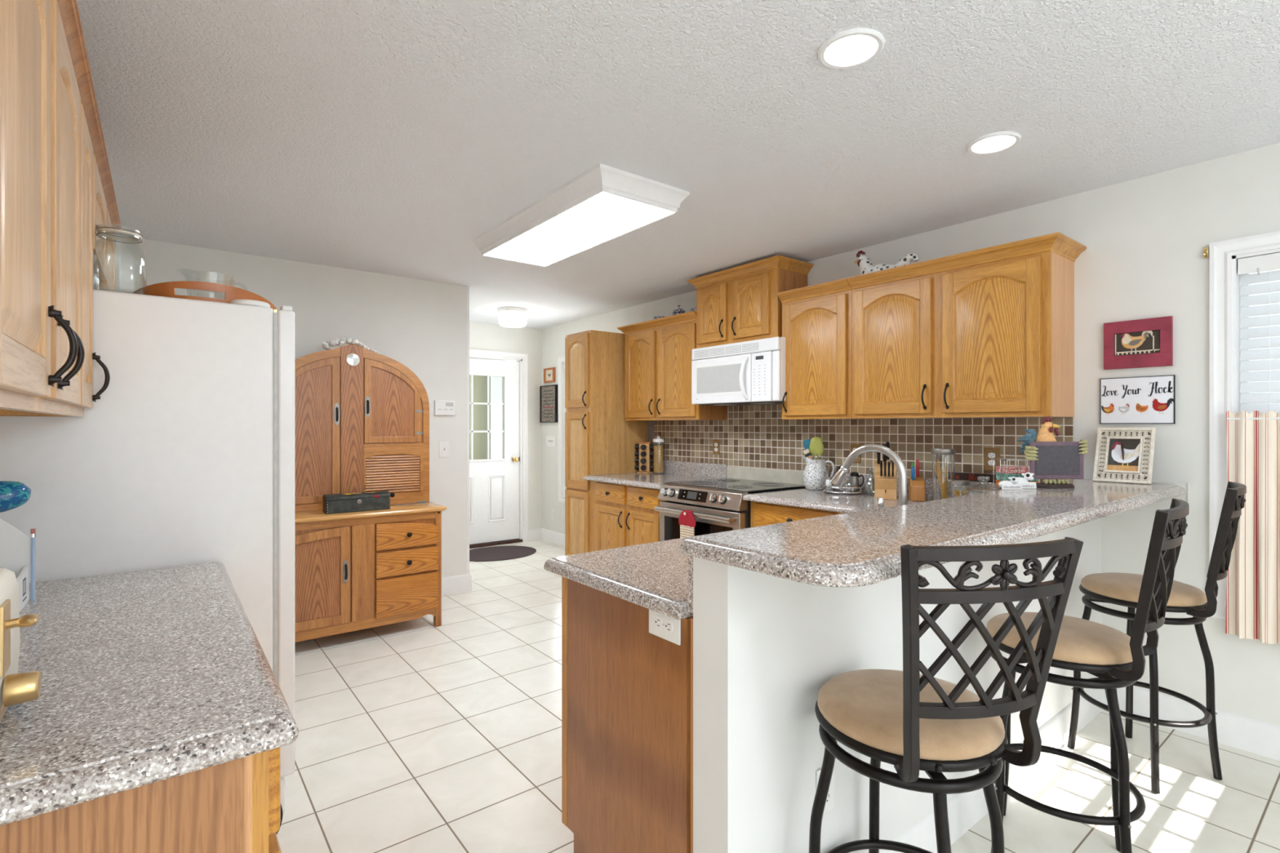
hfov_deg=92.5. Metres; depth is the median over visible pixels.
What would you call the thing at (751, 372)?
microwave
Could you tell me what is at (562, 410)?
window
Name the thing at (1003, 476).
tin
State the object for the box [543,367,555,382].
picture
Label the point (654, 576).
countertop
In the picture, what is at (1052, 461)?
rooster figurine
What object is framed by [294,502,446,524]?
countertop
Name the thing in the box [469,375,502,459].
window
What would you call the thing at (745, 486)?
glass cooktop
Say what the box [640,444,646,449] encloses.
spice jar
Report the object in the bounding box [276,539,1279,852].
floor
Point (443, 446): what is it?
light switch
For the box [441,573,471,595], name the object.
baseboard
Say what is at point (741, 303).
upper cabinet
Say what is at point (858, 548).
countertop
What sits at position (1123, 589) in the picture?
seat cushion
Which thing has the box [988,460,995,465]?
receptacle
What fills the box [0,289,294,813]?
refrigerator
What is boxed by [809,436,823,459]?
spoon
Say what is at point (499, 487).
door
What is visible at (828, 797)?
receptacle
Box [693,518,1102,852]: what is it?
wall
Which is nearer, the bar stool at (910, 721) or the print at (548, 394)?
the bar stool at (910, 721)
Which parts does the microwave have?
door, door handle, control panel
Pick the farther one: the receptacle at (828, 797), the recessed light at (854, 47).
the recessed light at (854, 47)
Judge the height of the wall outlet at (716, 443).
0.116 m
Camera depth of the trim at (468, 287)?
4.92 m
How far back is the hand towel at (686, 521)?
3.99 m
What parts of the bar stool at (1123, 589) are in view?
leg, leg, leg, leg, post, post, rail, rail, rail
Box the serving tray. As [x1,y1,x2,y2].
[133,280,277,311]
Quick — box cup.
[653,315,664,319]
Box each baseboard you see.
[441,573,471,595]
[528,528,564,546]
[880,688,1104,852]
[1104,686,1279,760]
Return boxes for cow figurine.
[998,476,1022,489]
[1009,472,1036,488]
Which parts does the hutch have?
rail, door panel, door, door panel, door, handle, handle, medallion glass, arch frame, rail, handle, door, door panel, tambour rail, drawer, drawer, drawer, rail, knob, knob, slide rail, leg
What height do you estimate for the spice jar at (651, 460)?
0.048 m
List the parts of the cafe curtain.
curtain rod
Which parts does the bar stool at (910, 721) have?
leg, leg, post, leg, rail, rail, leg, rail, post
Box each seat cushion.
[817,669,1004,760]
[986,612,1133,665]
[1080,572,1207,606]
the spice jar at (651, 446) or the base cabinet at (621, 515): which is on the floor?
the base cabinet at (621, 515)
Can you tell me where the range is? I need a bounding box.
[654,477,804,541]
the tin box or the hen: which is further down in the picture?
the tin box
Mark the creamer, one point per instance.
(854, 480)
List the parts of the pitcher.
handle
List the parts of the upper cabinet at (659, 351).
door panel, door, handle, crown moulding, handle, frame, door panel, door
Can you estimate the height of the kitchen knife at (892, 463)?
0.096 m
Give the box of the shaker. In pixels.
[825,475,831,490]
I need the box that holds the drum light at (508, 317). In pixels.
[497,306,528,327]
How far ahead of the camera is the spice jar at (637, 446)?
5.41 m
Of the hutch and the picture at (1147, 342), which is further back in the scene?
the hutch
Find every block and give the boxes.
[874,459,896,499]
[908,477,925,501]
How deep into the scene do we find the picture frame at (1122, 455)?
2.73 m
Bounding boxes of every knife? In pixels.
[876,452,880,466]
[880,460,882,478]
[883,444,886,463]
[884,461,886,478]
[885,441,889,461]
[888,461,889,478]
[891,462,893,478]
[911,466,915,479]
[915,459,919,477]
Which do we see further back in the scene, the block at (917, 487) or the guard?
the guard
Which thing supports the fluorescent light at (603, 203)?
attached to the ceiling
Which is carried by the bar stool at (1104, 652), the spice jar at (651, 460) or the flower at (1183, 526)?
the flower at (1183, 526)
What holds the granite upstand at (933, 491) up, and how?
attached to the wall at (1144, 238)
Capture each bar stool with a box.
[808,537,1083,852]
[986,498,1189,852]
[1066,481,1246,794]
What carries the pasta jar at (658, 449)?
on the countertop at (653, 480)
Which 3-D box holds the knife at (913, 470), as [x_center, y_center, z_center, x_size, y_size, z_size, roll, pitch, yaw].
[1.513,0.270,3.393,0.019,0.087,0.013,0,0,17]
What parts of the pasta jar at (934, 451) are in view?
lid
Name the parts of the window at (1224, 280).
sash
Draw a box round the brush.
[803,448,812,459]
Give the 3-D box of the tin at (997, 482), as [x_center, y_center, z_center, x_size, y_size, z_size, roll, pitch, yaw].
[1.813,0.280,2.949,0.147,0.032,0.103,0,0,0]
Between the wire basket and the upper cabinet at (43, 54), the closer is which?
the upper cabinet at (43, 54)
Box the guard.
[726,466,805,488]
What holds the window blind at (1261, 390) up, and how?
attached to the window at (1224, 280)
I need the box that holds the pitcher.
[802,457,835,490]
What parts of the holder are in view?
panel, panel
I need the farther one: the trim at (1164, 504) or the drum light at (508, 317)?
the drum light at (508, 317)
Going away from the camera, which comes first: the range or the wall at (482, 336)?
the range
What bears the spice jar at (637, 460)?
on the spice rack
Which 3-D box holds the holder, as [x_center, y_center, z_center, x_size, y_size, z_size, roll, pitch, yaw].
[-1.448,0.310,1.311,0.176,0.208,0.230,0,0,-38]
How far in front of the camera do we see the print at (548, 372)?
6.94 m
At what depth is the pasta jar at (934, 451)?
3.27 m
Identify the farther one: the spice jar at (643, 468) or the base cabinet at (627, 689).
the spice jar at (643, 468)
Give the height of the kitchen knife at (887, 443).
0.118 m
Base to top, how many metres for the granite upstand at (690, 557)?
0.144 m
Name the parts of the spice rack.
post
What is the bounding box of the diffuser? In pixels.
[484,191,673,266]
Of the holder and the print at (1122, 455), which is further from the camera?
the print at (1122, 455)
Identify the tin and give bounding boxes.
[995,466,1028,474]
[995,472,1037,481]
[995,480,1038,486]
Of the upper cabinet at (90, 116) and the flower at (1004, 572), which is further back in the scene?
the upper cabinet at (90, 116)
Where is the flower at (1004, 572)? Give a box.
[991,560,1017,591]
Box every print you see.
[539,384,558,422]
[546,369,552,381]
[1106,439,1140,471]
[1114,329,1159,355]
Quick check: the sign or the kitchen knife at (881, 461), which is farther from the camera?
the kitchen knife at (881, 461)
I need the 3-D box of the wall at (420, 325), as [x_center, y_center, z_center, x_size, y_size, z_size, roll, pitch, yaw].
[-2.872,0.100,4.762,2.565,2.440,1.580,0,0,-38]
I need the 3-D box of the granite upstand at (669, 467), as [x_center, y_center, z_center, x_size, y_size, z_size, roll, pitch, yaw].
[0.392,0.381,5.137,0.019,0.158,0.932,0,0,-38]
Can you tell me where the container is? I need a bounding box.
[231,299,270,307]
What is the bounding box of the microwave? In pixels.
[691,336,786,405]
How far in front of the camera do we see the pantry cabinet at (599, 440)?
5.30 m
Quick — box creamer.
[849,471,864,491]
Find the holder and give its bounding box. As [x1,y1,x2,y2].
[0,518,29,612]
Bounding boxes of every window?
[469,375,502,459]
[558,355,565,502]
[1209,231,1279,619]
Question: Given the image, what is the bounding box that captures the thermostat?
[434,400,455,415]
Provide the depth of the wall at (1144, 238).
2.72 m
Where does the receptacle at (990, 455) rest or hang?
attached to the wall outlet at (989, 453)
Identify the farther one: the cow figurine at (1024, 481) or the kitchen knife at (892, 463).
the kitchen knife at (892, 463)
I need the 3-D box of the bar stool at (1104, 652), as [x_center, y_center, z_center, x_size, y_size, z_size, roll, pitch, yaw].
[1.304,0.765,1.828,0.497,1.104,0.406,0,0,42]
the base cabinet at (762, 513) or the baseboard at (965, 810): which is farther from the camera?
the base cabinet at (762, 513)
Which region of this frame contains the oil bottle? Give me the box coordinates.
[863,469,875,495]
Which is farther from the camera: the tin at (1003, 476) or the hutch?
the hutch
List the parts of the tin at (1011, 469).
lid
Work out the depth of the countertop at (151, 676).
0.96 m
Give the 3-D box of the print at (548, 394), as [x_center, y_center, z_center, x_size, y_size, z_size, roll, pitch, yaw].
[-1.035,-0.247,6.949,0.034,0.420,0.350,0,0,-38]
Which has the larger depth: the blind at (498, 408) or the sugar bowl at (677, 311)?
the blind at (498, 408)
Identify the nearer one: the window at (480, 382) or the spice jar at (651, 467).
the spice jar at (651, 467)
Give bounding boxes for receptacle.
[653,614,662,630]
[664,618,672,634]
[825,791,831,804]
[988,453,995,457]
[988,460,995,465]
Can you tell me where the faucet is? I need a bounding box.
[830,444,906,506]
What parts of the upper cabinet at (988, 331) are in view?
door panel, door, handle, handle, crown moulding, door panel, door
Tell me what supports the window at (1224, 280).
in the wall at (1144, 238)
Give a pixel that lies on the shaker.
(828, 482)
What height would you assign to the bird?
0.078 m
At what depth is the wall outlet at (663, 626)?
1.49 m
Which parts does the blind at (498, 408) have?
ladder cord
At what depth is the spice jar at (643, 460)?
5.33 m
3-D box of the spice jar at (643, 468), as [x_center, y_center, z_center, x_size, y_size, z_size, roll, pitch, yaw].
[0.033,0.367,5.352,0.068,0.048,0.066,0,0,-38]
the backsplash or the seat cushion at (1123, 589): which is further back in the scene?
the backsplash
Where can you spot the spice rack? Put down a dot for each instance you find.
(645, 453)
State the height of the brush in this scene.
0.245 m
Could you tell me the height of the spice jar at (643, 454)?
0.048 m
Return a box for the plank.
[933,471,996,483]
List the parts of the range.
display glass, oven handle, oven door, control panel, control knob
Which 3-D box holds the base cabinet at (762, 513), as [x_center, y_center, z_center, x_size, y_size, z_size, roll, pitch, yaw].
[1.186,0.887,3.574,0.676,0.866,0.922,0,0,-38]
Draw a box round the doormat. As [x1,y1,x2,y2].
[469,545,536,561]
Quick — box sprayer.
[875,497,884,509]
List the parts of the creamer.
handle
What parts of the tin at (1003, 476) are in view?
lid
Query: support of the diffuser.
attached to the fluorescent light at (603, 203)
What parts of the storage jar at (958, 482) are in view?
lid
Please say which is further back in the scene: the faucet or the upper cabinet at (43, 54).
the faucet
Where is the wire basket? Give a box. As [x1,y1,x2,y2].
[993,457,1040,490]
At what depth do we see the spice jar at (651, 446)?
5.38 m
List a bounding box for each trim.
[466,286,469,573]
[647,420,654,457]
[1130,480,1190,515]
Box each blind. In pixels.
[493,400,502,458]
[1237,252,1279,413]
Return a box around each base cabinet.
[0,746,283,852]
[561,576,693,852]
[590,480,664,551]
[751,501,844,527]
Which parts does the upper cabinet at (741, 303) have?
door, door panel, handle, handle, frame, crown moulding, door, door panel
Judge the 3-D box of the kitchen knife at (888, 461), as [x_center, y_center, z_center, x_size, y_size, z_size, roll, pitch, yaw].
[1.397,0.249,3.438,0.012,0.097,0.057,0,0,22]
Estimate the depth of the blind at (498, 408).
9.20 m
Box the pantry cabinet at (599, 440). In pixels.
[564,329,648,555]
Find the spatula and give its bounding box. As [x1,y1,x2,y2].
[803,439,811,455]
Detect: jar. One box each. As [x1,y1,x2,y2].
[635,444,639,449]
[635,450,639,456]
[635,457,639,462]
[635,464,639,470]
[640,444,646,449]
[640,451,646,457]
[640,457,646,463]
[640,465,646,471]
[649,444,655,449]
[649,451,654,456]
[649,457,653,463]
[649,464,653,470]
[653,435,664,472]
[931,448,955,498]
[951,480,970,497]
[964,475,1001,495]
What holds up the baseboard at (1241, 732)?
attached to the wall at (1144, 238)
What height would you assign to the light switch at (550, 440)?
0.114 m
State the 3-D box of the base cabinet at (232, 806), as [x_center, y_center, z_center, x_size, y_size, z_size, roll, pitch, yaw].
[-1.134,0.887,1.201,0.661,0.866,1.275,0,0,-38]
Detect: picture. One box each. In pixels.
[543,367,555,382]
[1103,315,1173,369]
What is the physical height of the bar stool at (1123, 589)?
1.104 m
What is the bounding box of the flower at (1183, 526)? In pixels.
[1179,516,1187,536]
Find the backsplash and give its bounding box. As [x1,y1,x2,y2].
[654,404,1073,483]
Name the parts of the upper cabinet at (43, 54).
door panel, door, frame, door, handle, door panel, handle, crown moulding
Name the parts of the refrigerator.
door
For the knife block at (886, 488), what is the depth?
3.46 m
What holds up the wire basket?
on the countertop at (654, 576)
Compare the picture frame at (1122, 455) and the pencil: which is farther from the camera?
the picture frame at (1122, 455)
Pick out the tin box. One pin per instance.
(371, 500)
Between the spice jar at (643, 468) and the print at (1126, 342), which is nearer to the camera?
the print at (1126, 342)
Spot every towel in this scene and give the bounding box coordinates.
[678,510,696,537]
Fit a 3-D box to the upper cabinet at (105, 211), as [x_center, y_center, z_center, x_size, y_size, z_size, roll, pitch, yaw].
[-2.010,-0.668,2.068,0.350,0.376,1.135,0,0,-38]
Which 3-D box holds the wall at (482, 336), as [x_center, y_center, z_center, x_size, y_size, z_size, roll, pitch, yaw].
[-1.831,0.100,6.656,1.650,2.440,0.120,0,0,-38]
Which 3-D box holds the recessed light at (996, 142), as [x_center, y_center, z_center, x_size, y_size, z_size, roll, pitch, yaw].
[1.398,-1.115,2.423,0.188,0.009,0.188,0,0,-38]
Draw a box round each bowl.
[671,305,685,315]
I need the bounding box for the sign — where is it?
[1100,374,1175,423]
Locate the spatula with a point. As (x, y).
(806, 442)
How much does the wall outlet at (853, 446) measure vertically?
0.116 m
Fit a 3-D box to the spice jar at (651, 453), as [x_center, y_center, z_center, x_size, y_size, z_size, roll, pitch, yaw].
[0.111,0.247,5.400,0.066,0.048,0.068,0,0,-38]
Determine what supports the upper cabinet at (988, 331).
attached to the wall at (1144, 238)
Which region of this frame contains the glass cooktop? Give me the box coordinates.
[667,477,804,493]
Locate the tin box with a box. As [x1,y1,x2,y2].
[322,490,395,514]
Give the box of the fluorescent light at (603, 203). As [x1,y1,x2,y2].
[471,163,689,266]
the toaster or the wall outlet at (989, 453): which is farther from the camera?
the wall outlet at (989, 453)
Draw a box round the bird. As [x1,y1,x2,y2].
[0,480,31,512]
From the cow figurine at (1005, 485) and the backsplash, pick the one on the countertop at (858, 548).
the cow figurine at (1005, 485)
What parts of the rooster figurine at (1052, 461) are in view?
chalkboard frame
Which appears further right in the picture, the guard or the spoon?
the spoon
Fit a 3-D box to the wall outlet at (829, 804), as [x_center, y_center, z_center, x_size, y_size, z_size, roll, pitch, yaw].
[0.468,0.915,1.541,0.071,0.116,0.008,0,0,-38]
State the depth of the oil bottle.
3.69 m
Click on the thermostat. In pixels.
(442, 407)
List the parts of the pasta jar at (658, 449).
lid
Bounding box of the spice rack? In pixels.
[635,441,655,473]
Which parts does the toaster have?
lever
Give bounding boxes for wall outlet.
[648,608,680,645]
[712,440,719,454]
[816,766,834,814]
[850,444,860,462]
[983,447,999,471]
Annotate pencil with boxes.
[30,528,35,601]
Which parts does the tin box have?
lid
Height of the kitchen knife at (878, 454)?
0.109 m
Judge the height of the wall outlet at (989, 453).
0.122 m
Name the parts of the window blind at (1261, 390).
ladder cord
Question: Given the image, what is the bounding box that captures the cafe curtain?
[1225,410,1279,644]
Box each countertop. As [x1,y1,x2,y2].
[0,562,298,826]
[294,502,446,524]
[543,488,936,619]
[583,472,711,489]
[680,479,1186,586]
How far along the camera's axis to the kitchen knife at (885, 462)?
3.44 m
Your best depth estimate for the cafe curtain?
2.44 m
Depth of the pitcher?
3.91 m
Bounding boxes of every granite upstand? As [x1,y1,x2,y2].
[651,459,727,478]
[688,555,693,613]
[827,471,996,499]
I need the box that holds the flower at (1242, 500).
[1240,494,1245,508]
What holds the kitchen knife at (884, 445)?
in the knife block at (886, 488)
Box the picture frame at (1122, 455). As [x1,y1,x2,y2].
[1093,427,1155,484]
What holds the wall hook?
attached to the wall at (1144, 238)
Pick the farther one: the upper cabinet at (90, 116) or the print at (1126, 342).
the print at (1126, 342)
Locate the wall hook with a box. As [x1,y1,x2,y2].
[1203,246,1208,257]
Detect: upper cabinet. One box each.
[0,0,89,415]
[0,68,110,417]
[89,125,121,291]
[617,311,727,420]
[687,254,813,348]
[777,277,851,419]
[846,231,1086,418]
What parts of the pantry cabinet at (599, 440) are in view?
door panel, door panel, door panel, door, door, door, frame, handle, handle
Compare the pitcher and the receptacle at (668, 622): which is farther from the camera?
the pitcher
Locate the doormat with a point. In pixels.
(509, 552)
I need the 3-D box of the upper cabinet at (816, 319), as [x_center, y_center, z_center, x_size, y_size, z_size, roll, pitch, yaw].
[1.177,-0.449,3.853,0.366,0.814,0.508,0,0,-38]
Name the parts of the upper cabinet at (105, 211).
frame, door, door panel, crown moulding, door, door panel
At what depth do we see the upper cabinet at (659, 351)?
4.89 m
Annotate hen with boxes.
[854,250,918,275]
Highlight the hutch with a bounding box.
[294,344,446,642]
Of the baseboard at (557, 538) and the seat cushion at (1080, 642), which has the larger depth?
the baseboard at (557, 538)
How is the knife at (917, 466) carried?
on the block at (917, 487)
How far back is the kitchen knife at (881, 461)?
3.45 m
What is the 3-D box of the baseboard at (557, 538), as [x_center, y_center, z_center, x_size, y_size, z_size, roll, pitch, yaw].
[-0.756,1.254,6.468,0.189,0.132,1.500,0,0,-38]
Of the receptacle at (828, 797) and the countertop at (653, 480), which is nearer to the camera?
the receptacle at (828, 797)
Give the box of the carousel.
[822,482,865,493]
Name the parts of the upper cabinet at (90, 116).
frame, door, door panel, crown moulding, handle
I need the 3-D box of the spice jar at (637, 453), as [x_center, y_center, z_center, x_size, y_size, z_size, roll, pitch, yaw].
[-0.015,0.247,5.431,0.066,0.048,0.068,0,0,-38]
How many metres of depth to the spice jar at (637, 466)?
5.41 m
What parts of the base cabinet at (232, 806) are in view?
frame, drawer, door, handle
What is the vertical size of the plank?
0.044 m
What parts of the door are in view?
panel, knob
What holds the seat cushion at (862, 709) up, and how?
on the bar stool at (910, 721)
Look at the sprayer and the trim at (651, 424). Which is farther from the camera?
the trim at (651, 424)
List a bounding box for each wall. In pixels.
[115,235,466,577]
[469,321,541,529]
[541,142,1279,726]
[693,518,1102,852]
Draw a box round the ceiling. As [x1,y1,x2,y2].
[76,0,1279,328]
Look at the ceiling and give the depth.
2.22 m
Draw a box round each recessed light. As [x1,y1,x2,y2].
[817,28,884,68]
[966,131,1021,155]
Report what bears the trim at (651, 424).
attached to the wall at (1144, 238)
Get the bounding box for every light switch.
[439,441,448,457]
[546,435,555,446]
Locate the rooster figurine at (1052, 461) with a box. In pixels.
[1017,416,1088,488]
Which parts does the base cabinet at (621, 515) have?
door panel, door, drawer, handle, handle, door, door panel, drawer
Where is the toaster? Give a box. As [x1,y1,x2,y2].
[0,567,41,721]
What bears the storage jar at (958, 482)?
on the countertop at (654, 576)
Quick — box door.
[469,349,528,548]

